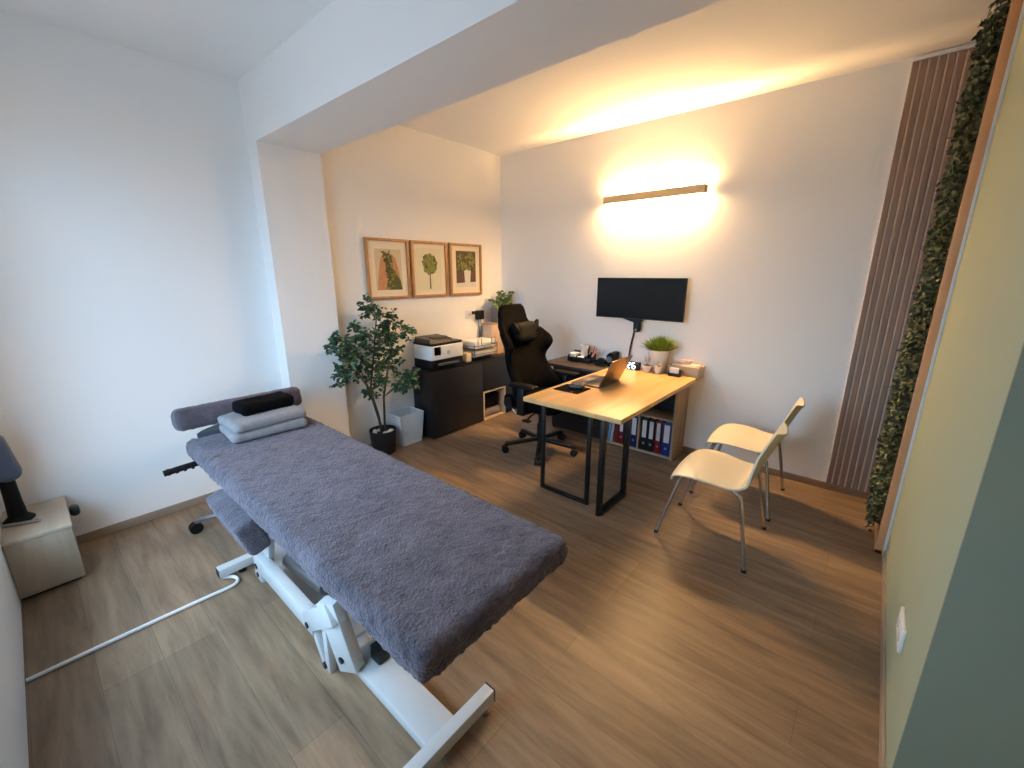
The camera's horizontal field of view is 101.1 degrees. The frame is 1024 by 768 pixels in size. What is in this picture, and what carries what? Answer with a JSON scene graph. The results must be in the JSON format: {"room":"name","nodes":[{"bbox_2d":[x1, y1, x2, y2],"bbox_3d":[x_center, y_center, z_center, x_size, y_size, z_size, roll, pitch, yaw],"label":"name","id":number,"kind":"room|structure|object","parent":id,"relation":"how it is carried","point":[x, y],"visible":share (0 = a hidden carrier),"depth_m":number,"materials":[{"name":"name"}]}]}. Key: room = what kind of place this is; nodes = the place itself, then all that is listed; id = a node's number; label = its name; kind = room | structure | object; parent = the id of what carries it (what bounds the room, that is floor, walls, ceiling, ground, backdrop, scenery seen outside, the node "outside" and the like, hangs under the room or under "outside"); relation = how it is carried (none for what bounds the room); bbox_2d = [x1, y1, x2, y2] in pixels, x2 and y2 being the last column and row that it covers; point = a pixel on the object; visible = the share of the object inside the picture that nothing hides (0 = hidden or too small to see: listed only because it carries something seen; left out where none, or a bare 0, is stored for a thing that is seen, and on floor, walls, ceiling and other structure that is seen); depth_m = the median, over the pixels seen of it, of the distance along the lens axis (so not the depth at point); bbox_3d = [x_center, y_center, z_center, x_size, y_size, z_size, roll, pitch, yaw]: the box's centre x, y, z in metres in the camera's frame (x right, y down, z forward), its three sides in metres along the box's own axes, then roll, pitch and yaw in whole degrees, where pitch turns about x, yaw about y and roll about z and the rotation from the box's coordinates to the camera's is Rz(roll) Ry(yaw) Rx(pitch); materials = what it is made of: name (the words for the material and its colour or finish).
{"room":"examination room","nodes":[
{"label":"examination room","id":0,"kind":"room"},
{"bbox_2d":[0,510,28,767],"bbox_3d":[-0.901,0.089,0.327,5.163,2.700,0.220,12,19,39],"label":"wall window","id":1,"kind":"structure","parent":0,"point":[13,718],"depth_m":1.47,"materials":[{"name":"white paint"}]},
{"bbox_2d":[0,10,282,535],"bbox_3d":[-2.258,-0.485,2.520,0.150,2.700,1.449,12,19,39],"label":"wall","id":2,"kind":"structure","parent":0,"point":[134,292],"depth_m":2.40,"materials":[{"name":"white paint"}]},
{"bbox_2d":[76,491,214,543],"bbox_3d":[-2.199,0.811,2.801,0.012,0.050,1.437,12,19,39],"label":"baseboard","id":3,"kind":"structure","parent":2,"relation":"attached to","point":[152,515],"depth_m":2.64,"materials":[{"name":"brown wood"}]},
{"bbox_2d":[247,141,349,436],"bbox_3d":[-1.589,-0.473,3.197,0.288,2.332,0.413,12,19,39],"label":"pillar","id":4,"kind":"structure","parent":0,"point":[288,185],"depth_m":3.00,"materials":[{"name":"white paint"}]},
{"bbox_2d":[321,125,501,444],"bbox_3d":[-0.891,-0.866,3.966,0.150,2.700,2.200,12,19,39],"label":"wall","id":5,"kind":"structure","parent":0,"point":[397,181],"depth_m":3.71,"materials":[{"name":"white paint"}]},
{"bbox_2d":[363,237,410,299],"bbox_3d":[-1.054,-0.981,3.597,0.028,0.496,0.419,12,19,39],"label":"framed picture","id":6,"kind":"object","parent":5,"relation":"attached to","point":[387,267],"visible":0.99,"depth_m":3.59,"materials":[{"name":"brown wood"}]},
{"bbox_2d":[374,248,402,289],"bbox_3d":[-1.052,-0.977,3.602,0.002,0.337,0.260,12,19,39],"label":"print","id":7,"kind":"object","parent":6,"relation":"attached to","point":[388,262],"depth_m":3.60,"materials":[{"name":"multicoloured"}]},
{"bbox_2d":[409,240,448,297],"bbox_3d":[-0.765,-1.066,3.923,0.028,0.498,0.417,12,19,39],"label":"framed picture","id":8,"kind":"object","parent":5,"relation":"attached to","point":[428,259],"visible":1,"depth_m":3.91,"materials":[{"name":"brown wood"}]},
{"bbox_2d":[416,248,441,290],"bbox_3d":[-0.765,-1.066,3.923,0.002,0.378,0.284,12,19,39],"label":"print","id":9,"kind":"object","parent":8,"relation":"attached to","point":[428,260],"depth_m":3.92,"materials":[{"name":"beige paper"}]},
{"bbox_2d":[448,243,481,295],"bbox_3d":[-0.466,-1.155,4.260,0.028,0.499,0.433,12,19,39],"label":"framed picture","id":10,"kind":"object","parent":5,"relation":"attached to","point":[465,260],"visible":1,"depth_m":4.25,"materials":[{"name":"paper"}]},
{"bbox_2d":[456,251,475,286],"bbox_3d":[-0.463,-1.162,4.261,0.003,0.351,0.269,12,19,39],"label":"print","id":11,"kind":"object","parent":10,"relation":"attached to","point":[465,260],"depth_m":4.26,"materials":[{"name":"multicoloured"}]},
{"bbox_2d":[466,310,475,318],"bbox_3d":[-0.424,-0.733,4.431,0.014,0.085,0.160,12,19,39],"label":"wall socket","id":12,"kind":"object","parent":5,"relation":"attached to","point":[469,315],"visible":0.82,"depth_m":4.40,"materials":[{"name":"white plastic"}]},
{"bbox_2d":[472,310,483,336],"bbox_3d":[-0.361,-0.563,4.504,0.046,0.440,0.147,12,19,39],"label":"power adapter","id":13,"kind":"object","parent":5,"relation":"attached to","point":[479,314],"visible":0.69,"depth_m":4.46,"materials":[{"name":"black plastic"}]},
{"bbox_2d":[21,409,881,767],"bbox_3d":[0.239,1.118,1.917,5.500,0.100,4.900,12,19,39],"label":"floor","id":14,"kind":"structure","parent":0,"point":[644,648],"depth_m":1.77,"materials":[{"name":"brown wood"}]},
{"bbox_2d":[1,496,85,599],"bbox_3d":[-2.410,0.831,2.200,0.425,0.318,0.270,12,19,39],"label":"nightstand","id":15,"kind":"object","parent":14,"relation":"on","point":[44,555],"visible":0.99,"depth_m":2.06,"materials":[{"name":"grey wood"}]},
{"bbox_2d":[0,435,35,524],"bbox_3d":[-2.474,0.464,2.060,0.132,0.460,0.116,12,19,39],"label":"table lamp","id":16,"kind":"object","parent":15,"relation":"on","point":[10,468],"visible":0.98,"depth_m":2.06,"materials":[{"name":"black"}]},
{"bbox_2d":[2,519,40,527],"bbox_3d":[-2.421,0.688,2.082,0.136,0.017,0.017,-6,16,-23],"label":"pen","id":17,"kind":"object","parent":15,"relation":"on","point":[33,520],"visible":1,"depth_m":2.08,"materials":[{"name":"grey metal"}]},
{"bbox_2d":[26,575,239,682],"bbox_3d":[-1.648,1.063,1.903,0.120,0.018,0.731,12,19,39],"label":"power cable","id":18,"kind":"object","parent":14,"relation":"on","point":[237,578],"visible":0.96,"depth_m":1.83,"materials":[{"name":"white plastic"}]},
{"bbox_2d":[162,387,567,767],"bbox_3d":[-0.960,0.641,2.005,2.453,0.788,0.848,12,19,39],"label":"table","id":19,"kind":"object","parent":14,"relation":"on","point":[393,569],"visible":0.91,"depth_m":1.51,"materials":[{"name":"white enamel"},{"name":"grey terry fabric"},{"name":"black plastic"}]},
{"bbox_2d":[219,417,306,442],"bbox_3d":[-1.414,0.234,2.402,0.289,0.059,0.390,14,20,42],"label":"folded towel","id":20,"kind":"object","parent":19,"relation":"on","point":[233,437],"visible":0.52,"depth_m":2.29,"materials":[{"name":"white fabric"}]},
{"bbox_2d":[217,404,306,432],"bbox_3d":[-1.415,0.182,2.397,0.283,0.059,0.385,11,19,37],"label":"folded towel","id":21,"kind":"object","parent":20,"relation":"on","point":[238,423],"visible":0.78,"depth_m":2.31,"materials":[{"name":"white fabric"}]},
{"bbox_2d":[232,391,293,415],"bbox_3d":[-1.437,0.111,2.438,0.164,0.073,0.290,11,18,35],"label":"towel","id":22,"kind":"object","parent":21,"relation":"on","point":[250,406],"visible":1,"depth_m":2.38,"materials":[{"name":"black fabric"}]},
{"bbox_2d":[322,293,420,454],"bbox_3d":[-1.115,-0.045,3.449,0.370,1.366,0.861,14,20,43],"label":"potted tree","id":23,"kind":"object","parent":14,"relation":"on","point":[384,442],"visible":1,"depth_m":3.46,"materials":[{"name":"green plant"}]},
{"bbox_2d":[387,406,423,446],"bbox_3d":[-0.973,0.395,3.894,0.207,0.294,0.261,12,19,39],"label":"waste bin","id":24,"kind":"object","parent":14,"relation":"on","point":[414,427],"visible":0.91,"depth_m":3.85,"materials":[{"name":"white plastic"}]},
{"bbox_2d":[412,353,516,438],"bbox_3d":[-0.435,0.065,4.408,0.263,0.663,1.243,12,19,39],"label":"sideboard","id":25,"kind":"object","parent":14,"relation":"on","point":[451,398],"visible":0.67,"depth_m":4.13,"materials":[{"name":"black laminated wood"}]},
{"bbox_2d":[413,334,462,369],"bbox_3d":[-0.693,-0.319,3.997,0.278,0.282,0.384,12,19,39],"label":"printer","id":26,"kind":"object","parent":25,"relation":"on","point":[432,351],"visible":1,"depth_m":3.89,"materials":[{"name":"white plastic"}]},
{"bbox_2d":[425,334,446,338],"bbox_3d":[-0.723,-0.447,3.960,0.174,0.016,0.160,12,19,39],"label":"tray","id":27,"kind":"object","parent":26,"relation":"on","point":[432,336],"depth_m":3.91,"materials":[{"name":"grey plastic"}]},
{"bbox_2d":[438,360,459,365],"bbox_3d":[-0.599,-0.200,3.955,0.042,0.020,0.249,12,19,39],"label":"tray","id":28,"kind":"object","parent":26,"relation":"on","point":[442,362],"depth_m":3.94,"materials":[{"name":"grey plastic"}]},
{"bbox_2d":[462,352,470,361],"bbox_3d":[-0.456,-0.270,4.207,0.080,0.084,0.060,12,19,39],"label":"box","id":29,"kind":"object","parent":25,"relation":"on","point":[466,357],"visible":0.8,"depth_m":4.18,"materials":[{"name":"beige"}]},
{"bbox_2d":[463,337,496,357],"bbox_3d":[-0.346,-0.382,4.378,0.220,0.217,0.334,12,19,39],"label":"tray","id":30,"kind":"object","parent":25,"relation":"on","point":[474,349],"visible":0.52,"depth_m":4.27,"materials":[{"name":"black metal"}]},
{"bbox_2d":[462,337,495,348],"bbox_3d":[-0.345,-0.426,4.368,0.204,0.069,0.301,12,19,39],"label":"paper stack","id":31,"kind":"object","parent":30,"relation":"on","point":[475,341],"visible":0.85,"depth_m":4.30,"materials":[{"name":"white paper"}]},
{"bbox_2d":[463,347,494,356],"bbox_3d":[-0.346,-0.335,4.390,0.205,0.051,0.303,12,19,39],"label":"paper stack","id":32,"kind":"object","parent":30,"relation":"on","point":[485,350],"visible":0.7,"depth_m":4.32,"materials":[{"name":"grey paper"}]},
{"bbox_2d":[485,405,499,416],"bbox_3d":[-0.279,0.288,4.646,0.185,0.084,0.285,12,19,39],"label":"folded blanket","id":33,"kind":"object","parent":25,"relation":"in","point":[493,409],"visible":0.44,"depth_m":4.60,"materials":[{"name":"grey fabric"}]},
{"bbox_2d":[485,391,497,407],"bbox_3d":[-0.289,0.161,4.615,0.195,0.167,0.274,12,19,39],"label":"bag","id":34,"kind":"object","parent":33,"relation":"on","point":[491,398],"visible":0.41,"depth_m":4.56,"materials":[{"name":"black fabric"}]},
{"bbox_2d":[482,322,504,354],"bbox_3d":[-0.163,-0.512,4.632,0.138,0.336,0.318,12,19,39],"label":"wooden crate","id":35,"kind":"object","parent":25,"relation":"on","point":[490,329],"visible":0.45,"depth_m":4.52,"materials":[{"name":"brown wood"}]},
{"bbox_2d":[488,290,514,322],"bbox_3d":[-0.124,-0.834,4.523,0.160,0.342,0.348,12,19,39],"label":"potted plant","id":36,"kind":"object","parent":35,"relation":"on","point":[499,301],"visible":0.71,"depth_m":4.50,"materials":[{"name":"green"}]},
{"bbox_2d":[498,303,579,464],"bbox_3d":[0.252,-0.034,3.619,0.704,1.263,0.704,12,19,39],"label":"office chair","id":37,"kind":"object","parent":14,"relation":"on","point":[526,344],"visible":0.82,"depth_m":3.63,"materials":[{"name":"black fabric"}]},
{"bbox_2d":[511,321,536,342],"bbox_3d":[0.103,-0.448,3.629,0.121,0.178,0.268,12,19,39],"label":"pillow","id":38,"kind":"object","parent":37,"relation":"on","point":[525,331],"depth_m":3.58,"materials":[{"name":"black fabric"}]},
{"bbox_2d":[548,356,608,437],"bbox_3d":[0.654,0.139,4.068,0.615,0.700,0.395,12,19,39],"label":"desk","id":39,"kind":"object","parent":14,"relation":"on","point":[578,423],"visible":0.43,"depth_m":4.03,"materials":[{"name":"brown wood"}]},
{"bbox_2d":[568,350,595,363],"bbox_3d":[0.671,-0.264,4.046,0.245,0.090,0.120,12,19,39],"label":"desk organizer","id":40,"kind":"object","parent":39,"relation":"on","point":[590,359],"visible":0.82,"depth_m":4.01,"materials":[{"name":"black plastic"}]},
{"bbox_2d":[570,351,580,356],"bbox_3d":[0.614,-0.274,4.094,0.067,0.069,0.096,12,19,39],"label":"block","id":41,"kind":"object","parent":40,"relation":"in","point":[573,354],"visible":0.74,"depth_m":4.06,"materials":[{"name":"white paper"}]},
{"bbox_2d":[581,344,590,356],"bbox_3d":[0.697,-0.298,4.027,0.074,0.148,0.095,-5,15,-18],"label":"mug","id":42,"kind":"object","parent":40,"relation":"in","point":[584,347],"visible":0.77,"depth_m":4.00,"materials":[{"name":"white ceramic"}]},
{"bbox_2d":[595,357,606,366],"bbox_3d":[0.814,-0.203,3.842,0.110,0.074,0.045,12,19,39],"label":"tape dispenser","id":43,"kind":"object","parent":39,"relation":"on","point":[601,361],"visible":1,"depth_m":3.83,"materials":[{"name":"black plastic"}]},
{"bbox_2d":[606,351,618,366],"bbox_3d":[0.917,-0.232,3.852,0.065,0.124,0.136,12,19,39],"label":"speaker","id":44,"kind":"object","parent":39,"relation":"on","point":[613,356],"visible":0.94,"depth_m":3.81},
{"bbox_2d":[523,368,696,516],"bbox_3d":[0.764,0.369,3.156,0.713,0.722,1.285,12,19,39],"label":"desk","id":45,"kind":"object","parent":14,"relation":"on","point":[635,392],"visible":0.97,"depth_m":2.82,"materials":[{"name":"brown wood"}]},
{"bbox_2d":[554,384,590,393],"bbox_3d":[0.427,0.034,2.999,0.205,0.005,0.180,12,19,39],"label":"mouse pad","id":46,"kind":"object","parent":45,"relation":"on","point":[565,388],"visible":0.8,"depth_m":2.97,"materials":[{"name":"black fabric"}]},
{"bbox_2d":[569,383,583,388],"bbox_3d":[0.460,0.013,2.997,0.105,0.038,0.062,5,16,20],"label":"computer mouse","id":47,"kind":"object","parent":46,"relation":"on","point":[572,385],"visible":1,"depth_m":2.97,"materials":[{"name":"grey plastic"}]},
{"bbox_2d":[572,355,632,387],"bbox_3d":[0.671,-0.110,3.138,0.328,0.209,0.310,12,19,39],"label":"laptop","id":48,"kind":"object","parent":45,"relation":"on","point":[616,369],"visible":0.98,"depth_m":3.09,"materials":[{"name":"grey metal"}]},
{"bbox_2d":[627,361,640,370],"bbox_3d":[1.041,-0.157,3.597,0.112,0.070,0.038,12,19,39],"label":"digital clock","id":49,"kind":"object","parent":45,"relation":"on","point":[633,365],"visible":0.91,"depth_m":3.58,"materials":[{"name":"black plastic"}]},
{"bbox_2d":[643,355,651,371],"bbox_3d":[1.126,-0.170,3.509,0.072,0.139,0.071,12,19,39],"label":"pot","id":50,"kind":"object","parent":45,"relation":"on","point":[646,367],"visible":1,"depth_m":3.50,"materials":[{"name":"white ceramic"}]},
{"bbox_2d":[654,362,662,373],"bbox_3d":[1.200,-0.133,3.453,0.068,0.097,0.068,12,19,39],"label":"pot","id":51,"kind":"object","parent":45,"relation":"on","point":[657,369],"visible":1,"depth_m":3.44,"materials":[{"name":"white ceramic"}]},
{"bbox_2d":[668,370,681,376],"bbox_3d":[1.303,-0.088,3.374,0.096,0.050,0.040,12,19,39],"label":"card holder","id":52,"kind":"object","parent":45,"relation":"on","point":[680,371],"visible":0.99,"depth_m":3.36,"materials":[{"name":"black plastic"}]},
{"bbox_2d":[669,367,678,373],"bbox_3d":[1.299,-0.101,3.373,0.070,0.058,0.021,12,19,39],"label":"cards","id":53,"kind":"object","parent":52,"relation":"in","point":[672,370],"visible":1,"depth_m":3.36,"materials":[{"name":"white paper"}]},
{"bbox_2d":[607,367,689,460],"bbox_3d":[1.174,0.236,3.720,0.630,0.688,0.267,12,19,39],"label":"bookshelf","id":54,"kind":"object","parent":14,"relation":"on","point":[673,409],"visible":0.41,"depth_m":3.58,"materials":[{"name":"brown wood"}]},
{"bbox_2d":[607,422,611,439],"bbox_3d":[0.969,0.373,3.935,0.042,0.260,0.221,12,19,39],"label":"ring binder","id":55,"kind":"object","parent":54,"relation":"on","point":[610,424],"visible":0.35,"depth_m":3.87,"materials":[{"name":"blue"}]},
{"bbox_2d":[610,423,614,440],"bbox_3d":[0.991,0.373,3.915,0.045,0.271,0.221,12,19,39],"label":"ring binder","id":56,"kind":"object","parent":54,"relation":"on","point":[612,437],"visible":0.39,"depth_m":3.85,"materials":[{"name":"grey paper"}]},
{"bbox_2d":[614,424,618,442],"bbox_3d":[1.020,0.370,3.888,0.033,0.290,0.221,12,19,39],"label":"ring binder","id":57,"kind":"object","parent":54,"relation":"on","point":[616,425],"visible":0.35,"depth_m":3.82,"materials":[{"name":"red"}]},
{"bbox_2d":[618,423,624,443],"bbox_3d":[1.053,0.378,3.859,0.046,0.290,0.224,12,19,39],"label":"ring binder","id":58,"kind":"object","parent":54,"relation":"on","point":[621,427],"visible":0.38,"depth_m":3.79,"materials":[{"name":"red"}]},
{"bbox_2d":[629,415,638,447],"bbox_3d":[1.142,0.397,3.785,0.064,0.290,0.224,12,19,39],"label":"ring binder","id":59,"kind":"object","parent":54,"relation":"on","point":[634,421],"visible":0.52,"depth_m":3.70,"materials":[{"name":"blue"}]},
{"bbox_2d":[639,417,649,449],"bbox_3d":[1.213,0.412,3.726,0.060,0.290,0.224,12,19,39],"label":"ring binder","id":60,"kind":"object","parent":54,"relation":"on","point":[645,420],"visible":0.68,"depth_m":3.64,"materials":[{"name":"black"}]},
{"bbox_2d":[646,418,657,451],"bbox_3d":[1.260,0.423,3.687,0.056,0.290,0.224,12,19,39],"label":"ring binder","id":61,"kind":"object","parent":54,"relation":"on","point":[652,422],"visible":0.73,"depth_m":3.60,"materials":[{"name":"black"}]},
{"bbox_2d":[654,420,663,453],"bbox_3d":[1.306,0.433,3.649,0.050,0.290,0.224,12,19,39],"label":"ring binder","id":62,"kind":"object","parent":54,"relation":"on","point":[659,423],"visible":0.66,"depth_m":3.57,"materials":[{"name":"red"}]},
{"bbox_2d":[640,334,682,372],"bbox_3d":[1.228,-0.248,3.544,0.378,0.336,0.277,12,19,39],"label":"potted grass","id":63,"kind":"object","parent":54,"relation":"on","point":[659,349],"depth_m":3.51,"materials":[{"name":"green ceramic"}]},
{"bbox_2d":[648,350,669,372],"bbox_3d":[1.244,-0.193,3.590,0.188,0.205,0.188,12,19,39],"label":"pot","id":64,"kind":"object","parent":63,"relation":"attached to","point":[656,356],"depth_m":3.51,"materials":[{"name":"white ceramic"}]},
{"bbox_2d":[660,421,672,456],"bbox_3d":[1.361,0.445,3.603,0.078,0.290,0.224,12,19,39],"label":"ring binder","id":65,"kind":"object","parent":54,"relation":"on","point":[667,426],"visible":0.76,"depth_m":3.52,"materials":[{"name":"blue"}]},
{"bbox_2d":[666,362,704,380],"bbox_3d":[1.433,-0.109,3.482,0.255,0.097,0.146,12,19,39],"label":"wooden tray","id":66,"kind":"object","parent":54,"relation":"on","point":[698,373],"visible":0.7,"depth_m":3.40,"materials":[{"name":"brown wood"}]},
{"bbox_2d":[671,361,700,367],"bbox_3d":[1.433,-0.123,3.476,0.222,0.107,0.126,12,19,39],"label":"paper napkins","id":67,"kind":"object","parent":66,"relation":"in","point":[677,363],"visible":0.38,"depth_m":3.43,"materials":[{"name":"beige paper"}]},
{"bbox_2d":[678,360,692,363],"bbox_3d":[1.427,-0.183,3.467,0.102,0.032,0.076,12,19,39],"label":"napkin","id":68,"kind":"object","parent":67,"relation":"on","point":[679,361],"visible":1,"depth_m":3.45,"materials":[{"name":"beige paper"}]},
{"bbox_2d":[654,423,788,573],"bbox_3d":[1.211,0.546,2.446,0.566,0.737,0.537,12,19,39],"label":"chair","id":69,"kind":"object","parent":14,"relation":"on","point":[719,469],"visible":1,"depth_m":2.37,"materials":[{"name":"beige plastic"}]},
{"bbox_2d":[689,397,804,521],"bbox_3d":[1.621,0.424,2.906,0.566,0.737,0.537,12,19,39],"label":"chair","id":70,"kind":"object","parent":14,"relation":"on","point":[740,436],"visible":0.73,"depth_m":2.83,"materials":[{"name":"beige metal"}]},
{"bbox_2d":[238,0,722,153],"bbox_3d":[0.253,-1.379,1.322,5.150,0.368,0.413,12,19,39],"label":"beam","id":71,"kind":"structure","parent":0,"point":[358,69],"depth_m":1.78,"materials":[{"name":"white paint"}]},
{"bbox_2d":[0,0,1005,155],"bbox_3d":[0.235,-1.590,1.206,5.500,0.100,4.900,12,19,39],"label":"ceiling","id":72,"kind":"structure","parent":0,"point":[724,51],"depth_m":2.29,"materials":[{"name":"white paint"}]},
{"bbox_2d":[501,47,978,481],"bbox_3d":[1.200,-0.806,3.726,4.043,2.700,0.150,12,19,39],"label":"wall","id":73,"kind":"structure","parent":0,"point":[776,256],"depth_m":3.18,"materials":[{"name":"white paint"}]},
{"bbox_2d":[596,278,687,355],"bbox_3d":[1.111,-0.535,3.709,0.797,0.775,0.094,12,19,39],"label":"monitor","id":74,"kind":"object","parent":73,"relation":"attached to","point":[635,300],"visible":0.95,"depth_m":3.62,"materials":[{"name":"black plastic"}]},
{"bbox_2d":[603,183,708,204],"bbox_3d":[1.140,-1.536,3.425,0.848,0.067,0.087,12,19,39],"label":"wall lamp","id":75,"kind":"object","parent":73,"relation":"attached to","point":[696,189],"visible":1,"depth_m":3.36,"materials":[{"name":"brown wood"}]},
{"bbox_2d":[608,193,705,204],"bbox_3d":[1.154,-1.509,3.448,0.828,0.003,0.022,12,19,39],"label":"diffuser","id":76,"kind":"object","parent":75,"relation":"attached to","point":[698,193],"depth_m":3.43,"materials":[{"name":"white plastic"}]},
{"bbox_2d":[549,416,870,499],"bbox_3d":[1.206,0.504,3.956,3.493,0.050,0.012,12,19,39],"label":"baseboard","id":77,"kind":"structure","parent":73,"relation":"attached to","point":[787,475],"depth_m":3.10,"materials":[{"name":"brown wood"}]},
{"bbox_2d":[826,42,978,493],"bbox_3d":[2.381,-0.542,2.626,0.292,2.643,0.026,12,19,39],"label":"panel","id":78,"kind":"object","parent":73,"relation":"attached to","point":[935,85],"visible":0.83,"depth_m":2.58,"materials":[{"name":"beige wood"}]},
{"bbox_2d":[886,18,1023,767],"bbox_3d":[1.876,-0.267,1.672,0.150,2.700,2.190,12,19,39],"label":"wall","id":79,"kind":"structure","parent":0,"point":[982,339],"depth_m":1.37,"materials":[{"name":"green paint"}]},
{"bbox_2d":[879,550,885,767],"bbox_3d":[1.573,1.073,1.785,0.010,0.050,1.438,12,19,39],"label":"baseboard","id":80,"kind":"structure","parent":79,"relation":"attached to","point":[882,710],"depth_m":1.60,"materials":[{"name":"brown wood"}]},
{"bbox_2d":[896,606,906,652],"bbox_3d":[1.356,0.854,1.469,0.014,0.085,0.150,12,19,39],"label":"wall socket","id":81,"kind":"object","parent":79,"relation":"attached to","point":[901,630],"visible":1,"depth_m":1.44,"materials":[{"name":"white plastic"}]},
{"bbox_2d":[864,0,1023,554],"bbox_3d":[2.233,-0.424,2.286,0.133,2.680,0.703,12,19,39],"label":"wall","id":82,"kind":"structure","parent":79,"relation":"attached to","point":[981,101],"depth_m":2.04,"materials":[{"name":"green plant"}]},
{"bbox_2d":[892,342,1023,767],"bbox_3d":[1.700,0.039,0.505,1.457,2.700,0.150,12,19,39],"label":"wall","id":83,"kind":"structure","parent":0,"point":[966,710],"depth_m":1.04,"materials":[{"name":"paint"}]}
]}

